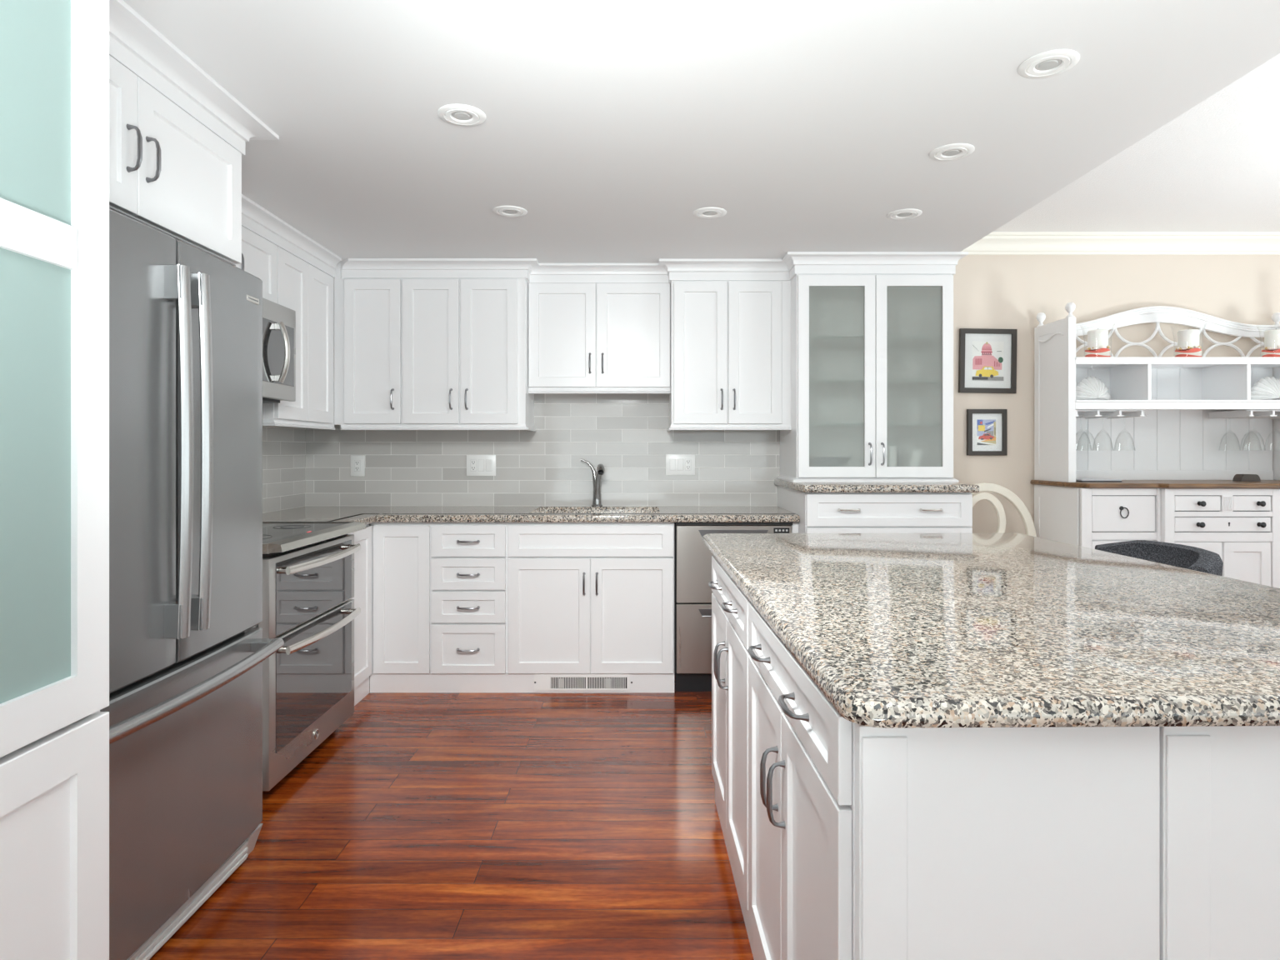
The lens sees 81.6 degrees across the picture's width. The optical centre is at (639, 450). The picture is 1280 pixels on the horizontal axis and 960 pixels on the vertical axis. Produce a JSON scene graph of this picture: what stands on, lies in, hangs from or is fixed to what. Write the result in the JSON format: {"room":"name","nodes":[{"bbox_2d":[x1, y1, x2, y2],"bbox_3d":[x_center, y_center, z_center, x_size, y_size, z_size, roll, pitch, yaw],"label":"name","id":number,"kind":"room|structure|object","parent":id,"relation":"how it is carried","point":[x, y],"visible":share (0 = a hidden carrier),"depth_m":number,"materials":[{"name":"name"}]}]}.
{"room":"kitchen","nodes":[
{"label":"kitchen","id":0,"kind":"room"},
{"bbox_2d":[149,666,754,959],"bbox_3d":[2.495,1.300,-0.275,9.210,0.100,9.650,0,0,0],"label":"floor","id":1,"kind":"structure","parent":0,"point":[425,826],"depth_m":2.37,"materials":[{"name":"red wood"}]},
{"bbox_2d":[0,0,109,959],"bbox_3d":[-1.425,0.101,0.990,1.170,2.299,0.660,0,0,0],"label":"pantry cabinet","id":2,"kind":"object","parent":1,"relation":"on","point":[54,54],"visible":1,"depth_m":1.14,"materials":[{"name":"white paint"}]},
{"bbox_2d":[100,208,284,959],"bbox_3d":[-1.529,0.352,1.872,0.912,1.795,0.916,0,0,0],"label":"fridge","id":3,"kind":"object","parent":1,"relation":"on","point":[187,655],"visible":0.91,"depth_m":1.84,"materials":[{"name":"silver metal"}]},
{"bbox_2d":[252,521,365,790],"bbox_3d":[-1.615,0.787,3.003,0.770,0.926,0.798,0,0,0],"label":"oven range","id":4,"kind":"object","parent":1,"relation":"on","point":[308,567],"visible":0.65,"depth_m":2.89,"materials":[{"name":"silver metal"}]},
{"bbox_2d":[262,522,349,543],"bbox_3d":[-1.638,0.341,3.003,0.694,0.024,0.778,0,0,0],"label":"cooktop","id":5,"kind":"object","parent":4,"relation":"in","point":[272,532],"depth_m":3.09,"materials":[{"name":"black glass"}]},
{"bbox_2d":[347,524,371,705],"bbox_3d":[-1.672,0.809,3.618,0.656,0.882,0.426,0,0,0],"label":"base cabinet","id":6,"kind":"object","parent":1,"relation":"on","point":[362,557],"visible":0.09,"depth_m":3.71,"materials":[{"name":"white paint"}]},
{"bbox_2d":[370,521,431,692],"bbox_3d":[-1.238,0.809,4.129,0.315,0.882,0.618,0,0,0],"label":"base cabinet","id":7,"kind":"object","parent":1,"relation":"on","point":[402,552],"visible":0.69,"depth_m":3.83,"materials":[{"name":"white paint"}]},
{"bbox_2d":[430,522,507,692],"bbox_3d":[-0.884,0.809,4.112,0.394,0.882,0.652,0,0,0],"label":"base cabinet","id":8,"kind":"object","parent":1,"relation":"on","point":[469,560],"visible":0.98,"depth_m":3.82,"materials":[{"name":"white paint"}]},
{"bbox_2d":[506,522,674,692],"bbox_3d":[-0.255,0.809,4.112,0.865,0.882,0.652,0,0,0],"label":"base cabinet","id":9,"kind":"object","parent":1,"relation":"on","point":[583,597],"visible":1,"depth_m":3.83,"materials":[{"name":"white paint"}]},
{"bbox_2d":[262,505,799,524],"bbox_3d":[-0.591,0.349,3.921,2.821,0.038,1.039,0,0,0],"label":"countertop","id":10,"kind":"structure","parent":9,"relation":"on","point":[367,514],"depth_m":3.84,"materials":[{"name":"grey stone"}]},
{"bbox_2d":[580,459,604,506],"bbox_3d":[-0.241,0.189,4.313,0.120,0.282,0.258,0,0,-30],"label":"kitchen faucet","id":11,"kind":"object","parent":10,"relation":"on","point":[597,476],"visible":1,"depth_m":4.37,"materials":[{"name":"silver metal"}]},
{"bbox_2d":[534,674,632,690],"bbox_3d":[-0.292,1.194,3.827,0.508,0.085,0.008,0,0,0],"label":"floor register","id":12,"kind":"object","parent":9,"relation":"attached to","point":[542,682],"visible":1,"depth_m":3.83,"materials":[{"name":"white metal"}]},
{"bbox_2d":[708,555,752,952],"bbox_3d":[0.544,0.809,2.250,0.634,0.882,0.808,0,0,-1],"label":"base cabinet","id":13,"kind":"object","parent":1,"relation":"on","point":[730,654],"visible":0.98,"depth_m":2.19,"materials":[{"name":"white paint"}]},
{"bbox_2d":[674,522,798,691],"bbox_3d":[0.502,0.809,4.117,0.636,0.882,0.626,0,0,0],"label":"dishwasher","id":14,"kind":"object","parent":1,"relation":"on","point":[692,560],"visible":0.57,"depth_m":3.81,"materials":[{"name":"grey metal"}]},
{"bbox_2d":[747,602,854,959],"bbox_3d":[0.556,0.809,1.441,0.634,0.882,0.802,0,0,-1],"label":"base cabinet","id":15,"kind":"object","parent":1,"relation":"on","point":[802,750],"visible":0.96,"depth_m":1.32,"materials":[{"name":"white paint"}]},
{"bbox_2d":[777,485,972,533],"bbox_3d":[1.236,0.728,4.043,0.828,1.044,0.814,0,0,0],"label":"drawer cabinet","id":16,"kind":"object","parent":1,"relation":"on","point":[819,512],"visible":0.3,"depth_m":3.67,"materials":[{"name":"white paint"}]},
{"bbox_2d":[774,479,979,492],"bbox_3d":[1.235,0.187,4.043,0.864,0.038,0.812,0,0,0],"label":"granite ledge","id":17,"kind":"object","parent":16,"relation":"on","point":[802,487],"visible":0.84,"depth_m":3.64,"materials":[{"name":"grey stone"}]},
{"bbox_2d":[775,251,968,482],"bbox_3d":[1.255,-0.441,4.180,0.954,1.216,0.540,0,0,0],"label":"cabinet","id":18,"kind":"object","parent":17,"relation":"on","point":[872,332],"visible":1,"depth_m":3.96,"materials":[{"name":"white paint"}]},
{"bbox_2d":[971,482,1036,536],"bbox_3d":[1.955,0.717,4.011,0.576,1.071,0.463,0,0,0],"label":"dining chair","id":19,"kind":"object","parent":1,"relation":"on","point":[1025,515],"visible":0.27,"depth_m":4.19,"materials":[{"name":"beige paint"}]},
{"bbox_2d":[855,723,1279,959],"bbox_3d":[0.842,0.809,1.825,1.111,0.882,1.626,0,0,-1],"label":"kitchen island","id":20,"kind":"object","parent":1,"relation":"on","point":[1110,842],"visible":0.58,"depth_m":1.01,"materials":[{"name":"white paint"}]},
{"bbox_2d":[702,532,1279,728],"bbox_3d":[0.905,0.349,1.988,1.290,0.038,2.012,0,0,-1],"label":"island countertop","id":21,"kind":"structure","parent":20,"relation":"on","point":[986,629],"depth_m":1.38,"materials":[{"name":"stone"}]},
{"bbox_2d":[1030,302,1279,588],"bbox_3d":[3.080,0.196,4.157,1.494,2.108,0.550,0,0,0],"label":"china hutch","id":22,"kind":"object","parent":1,"relation":"on","point":[1188,414],"visible":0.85,"depth_m":4.23,"materials":[{"name":"white paint"}]},
{"bbox_2d":[1075,375,1110,399],"bbox_3d":[2.556,-0.353,4.193,0.212,0.145,0.095,0,0,0],"label":"scallop shell","id":23,"kind":"object","parent":22,"relation":"on","point":[1089,387],"visible":0.96,"depth_m":4.18,"materials":[{"name":"white ceramic"}]},
{"bbox_2d":[1080,325,1114,356],"bbox_3d":[2.592,-0.616,4.200,0.172,0.200,0.172,0,0,0],"label":"candle holder","id":24,"kind":"object","parent":22,"relation":"on","point":[1097,339],"visible":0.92,"depth_m":4.16,"materials":[{"name":"clear glass"}]},
{"bbox_2d":[1087,329,1108,349],"bbox_3d":[2.592,-0.626,4.200,0.099,0.111,0.099,0,0,-6],"label":"pillar candle","id":25,"kind":"object","parent":24,"relation":"on","point":[1097,339],"depth_m":4.16,"materials":[{"name":"white wax"}]},
{"bbox_2d":[1075,478,1121,481],"bbox_3d":[2.560,0.166,4.235,0.220,0.012,0.250,0,0,0],"label":"magazine","id":26,"kind":"object","parent":22,"relation":"on","point":[1077,479],"visible":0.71,"depth_m":4.12,"materials":[{"name":"grey paper"}]},
{"bbox_2d":[1075,400,1279,409],"bbox_3d":[3.080,-0.254,4.246,1.372,0.052,0.348,0,0,0],"label":"shelf","id":27,"kind":"object","parent":22,"relation":"attached to","point":[1079,404],"depth_m":4.08,"materials":[{"name":"white paint"}]},
{"bbox_2d":[1075,356,1279,367],"bbox_3d":[3.080,-0.496,4.246,1.372,0.038,0.348,0,0,0],"label":"shelf","id":28,"kind":"object","parent":22,"relation":"attached to","point":[1080,362],"depth_m":4.08,"materials":[{"name":"white paint"}]},
{"bbox_2d":[1170,328,1204,356],"bbox_3d":[3.105,-0.616,4.200,0.172,0.200,0.172,0,0,0],"label":"candle holder","id":29,"kind":"object","parent":22,"relation":"on","point":[1188,339],"visible":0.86,"depth_m":4.16,"materials":[{"name":"clear glass"}]},
{"bbox_2d":[1177,328,1199,349],"bbox_3d":[3.105,-0.632,4.200,0.100,0.122,0.100,0,0,0],"label":"pillar candle","id":30,"kind":"object","parent":29,"relation":"on","point":[1188,339],"depth_m":4.16,"materials":[{"name":"white wax"}]},
{"bbox_2d":[1232,474,1260,481],"bbox_3d":[3.435,0.152,4.200,0.110,0.040,0.060,0,0,0],"label":"holder","id":31,"kind":"object","parent":22,"relation":"on","point":[1237,477],"visible":1,"depth_m":4.17,"materials":[{"name":"brown metal"}]},
{"bbox_2d":[1250,375,1279,399],"bbox_3d":[3.571,-0.353,4.193,0.234,0.145,0.095,0,0,0],"label":"scallop shell","id":32,"kind":"object","parent":22,"relation":"on","point":[1267,387],"visible":0.97,"depth_m":4.18,"materials":[{"name":"white ceramic"}]},
{"bbox_2d":[1256,327,1279,356],"bbox_3d":[3.600,-0.616,4.200,0.172,0.200,0.172,0,0,0],"label":"candle holder","id":33,"kind":"object","parent":22,"relation":"on","point":[1272,337],"visible":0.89,"depth_m":4.17,"materials":[{"name":"clear glass"}]},
{"bbox_2d":[1264,328,1279,349],"bbox_3d":[3.600,-0.632,4.200,0.100,0.122,0.100,0,0,0],"label":"pillar candle","id":34,"kind":"object","parent":33,"relation":"on","point":[1272,337],"depth_m":4.17,"materials":[{"name":"white wax"}]},
{"bbox_2d":[1095,540,1223,575],"bbox_3d":[1.635,0.784,2.490,0.471,0.933,0.561,0,0,0],"label":"counter stool","id":35,"kind":"object","parent":1,"relation":"on","point":[1173,554],"visible":0.2,"depth_m":2.54,"materials":[{"name":"grey wicker"}]},
{"bbox_2d":[123,0,1279,262],"bbox_3d":[-0.210,-1.295,-0.275,3.800,0.490,9.650,0,0,0],"label":"ceiling","id":36,"kind":"structure","parent":0,"point":[810,123],"depth_m":2.28,"materials":[{"name":"white paint"}]},
{"bbox_2d":[437,104,485,126],"bbox_3d":[-0.557,-1.047,2.320,0.148,0.006,0.148,0,0,0],"label":"recessed light","id":37,"kind":"object","parent":36,"relation":"in","point":[454,114],"visible":1,"depth_m":2.31,"materials":[{"name":"white plastic"}]},
{"bbox_2d":[493,205,527,217],"bbox_3d":[-0.569,-1.047,3.250,0.148,0.006,0.148,0,0,0],"label":"recessed light","id":38,"kind":"object","parent":36,"relation":"in","point":[504,211],"visible":1,"depth_m":3.24,"materials":[{"name":"grey paint"}]},
{"bbox_2d":[693,207,726,218],"bbox_3d":[0.308,-1.047,3.270,0.148,0.006,0.148,0,0,0],"label":"recessed light","id":39,"kind":"object","parent":36,"relation":"in","point":[704,212],"visible":1,"depth_m":3.26,"materials":[{"name":"grey paint"}]},
{"bbox_2d":[886,208,921,219],"bbox_3d":[1.172,-1.047,3.290,0.148,0.006,0.148,0,0,0],"label":"recessed light","id":40,"kind":"object","parent":36,"relation":"in","point":[902,214],"visible":1,"depth_m":3.28,"materials":[{"name":"grey paint"}]},
{"bbox_2d":[929,143,974,160],"bbox_3d":[1.095,-1.047,2.606,0.148,0.006,0.148,0,0,0],"label":"recessed light","id":41,"kind":"object","parent":36,"relation":"in","point":[955,151],"visible":1,"depth_m":2.60,"materials":[{"name":"grey paint"}]},
{"bbox_2d":[1017,49,1079,78],"bbox_3d":[1.108,-1.047,2.013,0.148,0.006,0.148,0,0,0],"label":"recessed light","id":42,"kind":"object","parent":36,"relation":"in","point":[1049,63],"visible":1,"depth_m":2.00,"materials":[{"name":"grey paint"}]},
{"bbox_2d":[305,255,1279,534],"bbox_3d":[2.495,-0.120,4.506,9.210,2.740,0.128,0,0,0],"label":"wall","id":43,"kind":"structure","parent":0,"point":[627,434],"depth_m":4.44,"materials":[{"name":"beige paint"}]},
{"bbox_2d":[350,455,364,476],"bbox_3d":[-1.691,0.090,4.437,0.085,0.126,0.009,0,0,0],"label":"outlet plate","id":44,"kind":"object","parent":43,"relation":"attached to","point":[357,462],"visible":1,"depth_m":4.44,"materials":[{"name":"white plastic"}]},
{"bbox_2d":[354,460,359,471],"bbox_3d":[-1.691,0.090,4.435,0.036,0.069,0.004,0,0,0],"label":"receptacle","id":45,"kind":"object","parent":44,"relation":"attached to","point":[357,462],"depth_m":4.43,"materials":[{"name":"white plastic"}]},
{"bbox_2d":[334,258,539,431],"bbox_3d":[-1.129,-0.583,4.245,1.131,0.933,0.410,0,0,0],"label":"upper cabinet","id":46,"kind":"object","parent":43,"relation":"attached to","point":[420,343],"visible":0.98,"depth_m":4.10,"materials":[{"name":"white paint"}]},
{"bbox_2d":[466,455,495,475],"bbox_3d":[-0.950,0.087,4.437,0.176,0.126,0.009,0,0,0],"label":"outlet plate","id":47,"kind":"object","parent":43,"relation":"attached to","point":[477,465],"visible":1,"depth_m":4.44,"materials":[{"name":"white plastic"}]},
{"bbox_2d":[470,460,476,470],"bbox_3d":[-0.996,0.087,4.435,0.036,0.069,0.004,0,0,0],"label":"receptacle","id":48,"kind":"object","parent":47,"relation":"attached to","point":[473,462],"depth_m":4.43,"materials":[{"name":"white plastic"}]},
{"bbox_2d":[478,460,484,470],"bbox_3d":[-0.950,0.087,4.435,0.036,0.069,0.004,0,0,0],"label":"switch","id":49,"kind":"object","parent":47,"relation":"attached to","point":[481,462],"depth_m":4.43,"materials":[{"name":"white plastic"}]},
{"bbox_2d":[485,460,491,470],"bbox_3d":[-0.904,0.087,4.435,0.036,0.069,0.004,0,0,0],"label":"switch","id":50,"kind":"object","parent":47,"relation":"attached to","point":[488,462],"depth_m":4.43,"materials":[{"name":"white plastic"}]},
{"bbox_2d":[528,262,670,393],"bbox_3d":[-0.230,-0.687,4.295,0.806,0.724,0.310,0,0,0],"label":"upper cabinet","id":51,"kind":"object","parent":43,"relation":"attached to","point":[594,327],"visible":0.94,"depth_m":4.20,"materials":[{"name":"white paint"}]},
{"bbox_2d":[665,454,694,474],"bbox_3d":[0.242,0.082,4.437,0.176,0.126,0.009,0,0,0],"label":"outlet plate","id":52,"kind":"object","parent":43,"relation":"attached to","point":[676,464],"visible":1,"depth_m":4.44,"materials":[{"name":"white plastic"}]},
{"bbox_2d":[670,459,675,469],"bbox_3d":[0.196,0.082,4.435,0.036,0.069,0.004,0,0,0],"label":"switch","id":53,"kind":"object","parent":52,"relation":"attached to","point":[672,462],"depth_m":4.43,"materials":[{"name":"white plastic"}]},
{"bbox_2d":[677,459,683,469],"bbox_3d":[0.242,0.082,4.435,0.036,0.069,0.004,0,0,0],"label":"switch","id":54,"kind":"object","parent":52,"relation":"attached to","point":[680,462],"depth_m":4.43,"materials":[{"name":"white plastic"}]},
{"bbox_2d":[685,459,690,469],"bbox_3d":[0.288,0.082,4.435,0.036,0.069,0.004,0,0,0],"label":"receptacle","id":55,"kind":"object","parent":52,"relation":"attached to","point":[687,462],"depth_m":4.43,"materials":[{"name":"white plastic"}]},
{"bbox_2d":[658,258,791,431],"bbox_3d":[0.471,-0.583,4.250,0.734,0.933,0.400,0,0,0],"label":"upper cabinet","id":56,"kind":"object","parent":43,"relation":"attached to","point":[731,317],"visible":0.99,"depth_m":4.11,"materials":[{"name":"white paint"}]},
{"bbox_2d":[966,409,1007,455],"bbox_3d":[2.076,-0.111,4.438,0.234,0.276,0.022,0,0,0],"label":"framed print","id":57,"kind":"object","parent":43,"relation":"attached to","point":[987,429],"visible":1,"depth_m":4.44,"materials":[{"name":"grey"}]},
{"bbox_2d":[958,328,1017,393],"bbox_3d":[2.081,-0.538,4.438,0.338,0.383,0.022,1,0,0],"label":"framed print","id":58,"kind":"object","parent":43,"relation":"attached to","point":[987,357],"visible":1,"depth_m":4.44,"materials":[{"name":"grey"}]},
{"bbox_2d":[960,231,1279,254],"bbox_3d":[4.345,-1.232,4.410,5.310,0.115,0.080,0,0,0],"label":"trim","id":59,"kind":"structure","parent":43,"relation":"attached to","point":[996,242],"depth_m":4.41,"materials":[{"name":"white paint"}]},
{"bbox_2d":[993,53,1279,231],"bbox_3d":[4.395,-1.415,-0.275,5.410,0.250,9.650,0,0,0],"label":"ceiling","id":60,"kind":"structure","parent":0,"point":[1215,167],"depth_m":3.54,"materials":[{"name":"white paint"}]},
{"bbox_3d":[-2.070,-0.120,-0.325,0.120,2.740,9.550,0,0,0],"label":"wall","id":61,"kind":"structure","parent":0,"visible":0},
{"bbox_2d":[109,0,279,268],"bbox_3d":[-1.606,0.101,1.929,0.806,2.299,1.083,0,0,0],"label":"upper cabinet","id":62,"kind":"object","parent":61,"relation":"attached to","point":[177,137],"visible":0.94,"depth_m":2.01,"materials":[{"name":"white paint"}]},
{"bbox_2d":[239,194,288,303],"bbox_3d":[-1.817,-0.850,3.040,0.384,0.399,0.780,0,0,0],"label":"upper cabinet","id":63,"kind":"object","parent":61,"relation":"attached to","point":[260,227],"visible":0.17,"depth_m":3.28,"materials":[{"name":"white paint"}]},
{"bbox_2d":[262,297,295,403],"bbox_3d":[-1.764,-0.431,3.040,0.473,0.432,0.776,0,0,0],"label":"microwave","id":64,"kind":"object","parent":63,"relation":"attached to","point":[278,321],"visible":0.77,"depth_m":3.23,"materials":[{"name":"silver metal"}]},
{"bbox_2d":[262,425,305,513],"bbox_3d":[-2.006,-0.010,3.401,0.008,0.720,2.082,0,0,0],"label":"wall","id":65,"kind":"structure","parent":61,"relation":"attached to","point":[283,447],"depth_m":4.16,"materials":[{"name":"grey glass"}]},
{"bbox_2d":[262,224,341,429],"bbox_3d":[-1.817,-0.583,3.762,0.384,0.933,0.692,0,0,0],"label":"upper cabinet","id":66,"kind":"object","parent":65,"relation":"attached to","point":[306,268],"visible":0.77,"depth_m":3.74,"materials":[{"name":"white paint"}]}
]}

